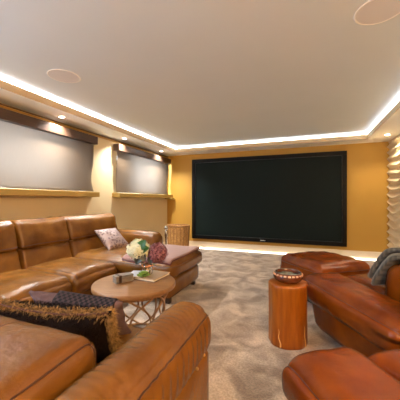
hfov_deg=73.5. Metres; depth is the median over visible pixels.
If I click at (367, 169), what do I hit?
wall
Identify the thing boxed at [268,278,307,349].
side table
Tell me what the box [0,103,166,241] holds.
wall
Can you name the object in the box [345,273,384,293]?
seat cushion
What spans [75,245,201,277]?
cushion
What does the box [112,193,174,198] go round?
trim
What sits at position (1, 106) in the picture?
trim
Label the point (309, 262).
cushion
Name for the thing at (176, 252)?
throw blanket
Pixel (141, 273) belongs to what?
succulent
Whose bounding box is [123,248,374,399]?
floor
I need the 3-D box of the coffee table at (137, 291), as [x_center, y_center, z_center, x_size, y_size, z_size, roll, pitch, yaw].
[-0.501,0.853,2.055,0.622,0.449,0.622,0,0,-2]
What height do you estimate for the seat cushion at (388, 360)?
0.258 m
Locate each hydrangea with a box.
[126,238,150,264]
[147,242,168,266]
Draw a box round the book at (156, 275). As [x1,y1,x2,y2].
[134,270,169,282]
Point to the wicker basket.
(178, 234)
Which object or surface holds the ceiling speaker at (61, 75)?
attached to the ceiling
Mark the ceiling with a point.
(175, 74)
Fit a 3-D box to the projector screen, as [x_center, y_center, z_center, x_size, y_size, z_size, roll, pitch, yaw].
[1.263,-0.024,5.482,3.080,1.763,0.062,0,0,21]
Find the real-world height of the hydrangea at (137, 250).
0.277 m
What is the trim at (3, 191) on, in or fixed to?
attached to the wall at (150, 214)
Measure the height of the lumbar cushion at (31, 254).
0.281 m
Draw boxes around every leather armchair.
[282,347,399,399]
[303,264,399,356]
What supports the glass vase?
on the book at (156, 275)
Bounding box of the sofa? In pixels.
[0,213,210,399]
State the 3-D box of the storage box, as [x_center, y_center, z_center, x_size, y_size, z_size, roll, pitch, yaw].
[-0.593,0.599,2.066,0.142,0.058,0.074,0,0,-41]
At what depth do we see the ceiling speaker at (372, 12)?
1.63 m
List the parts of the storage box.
lid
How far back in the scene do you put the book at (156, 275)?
2.12 m
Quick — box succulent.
[137,271,149,276]
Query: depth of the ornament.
4.24 m
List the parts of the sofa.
backrest, armrest, armrest, panel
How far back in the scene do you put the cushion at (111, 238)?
3.44 m
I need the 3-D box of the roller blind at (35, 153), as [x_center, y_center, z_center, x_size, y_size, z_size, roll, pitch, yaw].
[-2.020,-0.533,2.885,0.123,0.814,2.442,0,0,21]
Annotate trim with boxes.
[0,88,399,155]
[0,105,167,157]
[0,188,99,196]
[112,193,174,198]
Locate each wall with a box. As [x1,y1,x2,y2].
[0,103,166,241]
[167,142,389,251]
[387,135,399,247]
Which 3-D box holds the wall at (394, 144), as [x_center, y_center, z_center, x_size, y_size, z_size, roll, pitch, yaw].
[1.975,-0.033,1.057,0.202,2.226,7.800,0,0,21]
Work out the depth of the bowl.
1.99 m
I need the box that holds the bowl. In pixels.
[273,268,302,283]
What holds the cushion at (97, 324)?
on the sofa
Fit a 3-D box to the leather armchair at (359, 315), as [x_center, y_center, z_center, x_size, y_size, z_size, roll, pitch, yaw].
[1.511,0.725,1.879,1.296,0.710,0.993,0,0,-9]
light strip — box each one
[1,79,361,148]
[202,248,375,260]
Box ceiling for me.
[0,0,399,148]
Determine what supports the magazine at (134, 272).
on the coffee table at (137, 291)
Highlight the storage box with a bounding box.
[112,272,133,283]
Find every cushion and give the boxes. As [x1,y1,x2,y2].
[0,250,20,272]
[0,269,71,301]
[0,294,123,362]
[17,241,71,268]
[27,257,116,292]
[29,290,130,334]
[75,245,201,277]
[95,228,129,249]
[280,251,369,279]
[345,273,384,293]
[368,349,399,381]
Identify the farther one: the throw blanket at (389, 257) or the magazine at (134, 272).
the magazine at (134, 272)
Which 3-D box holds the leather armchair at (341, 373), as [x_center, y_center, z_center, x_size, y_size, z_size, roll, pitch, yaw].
[1.031,0.725,0.762,1.293,0.711,0.992,0,0,-12]
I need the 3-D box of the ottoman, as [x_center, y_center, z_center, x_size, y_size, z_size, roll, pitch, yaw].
[1.357,0.845,2.970,0.713,0.469,0.712,0,0,-17]
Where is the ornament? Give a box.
[164,226,167,243]
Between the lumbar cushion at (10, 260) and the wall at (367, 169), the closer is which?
the lumbar cushion at (10, 260)
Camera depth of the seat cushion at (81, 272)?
2.60 m
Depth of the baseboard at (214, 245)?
5.39 m
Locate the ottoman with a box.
[280,251,369,302]
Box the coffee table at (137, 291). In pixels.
[91,272,174,324]
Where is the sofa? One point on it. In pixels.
(167, 358)
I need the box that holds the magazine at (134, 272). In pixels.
[131,270,139,276]
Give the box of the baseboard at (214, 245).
[167,241,381,259]
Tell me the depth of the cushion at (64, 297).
1.22 m
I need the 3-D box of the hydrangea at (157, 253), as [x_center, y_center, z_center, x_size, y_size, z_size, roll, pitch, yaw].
[-0.351,0.473,2.221,0.176,0.246,0.173,0,0,21]
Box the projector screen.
[192,151,346,246]
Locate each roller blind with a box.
[0,107,97,191]
[113,144,170,194]
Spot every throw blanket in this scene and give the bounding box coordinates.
[122,244,199,265]
[367,247,399,285]
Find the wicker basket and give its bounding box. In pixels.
[167,224,189,245]
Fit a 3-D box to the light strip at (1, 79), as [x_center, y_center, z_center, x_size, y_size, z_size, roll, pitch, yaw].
[-0.128,-1.112,1.884,3.624,0.007,7.044,0,0,21]
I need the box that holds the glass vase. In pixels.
[141,263,152,274]
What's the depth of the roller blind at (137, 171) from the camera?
5.13 m
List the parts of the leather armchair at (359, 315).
panel, backrest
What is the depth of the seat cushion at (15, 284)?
2.15 m
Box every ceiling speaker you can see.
[47,69,80,82]
[354,0,399,24]
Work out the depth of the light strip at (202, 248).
5.54 m

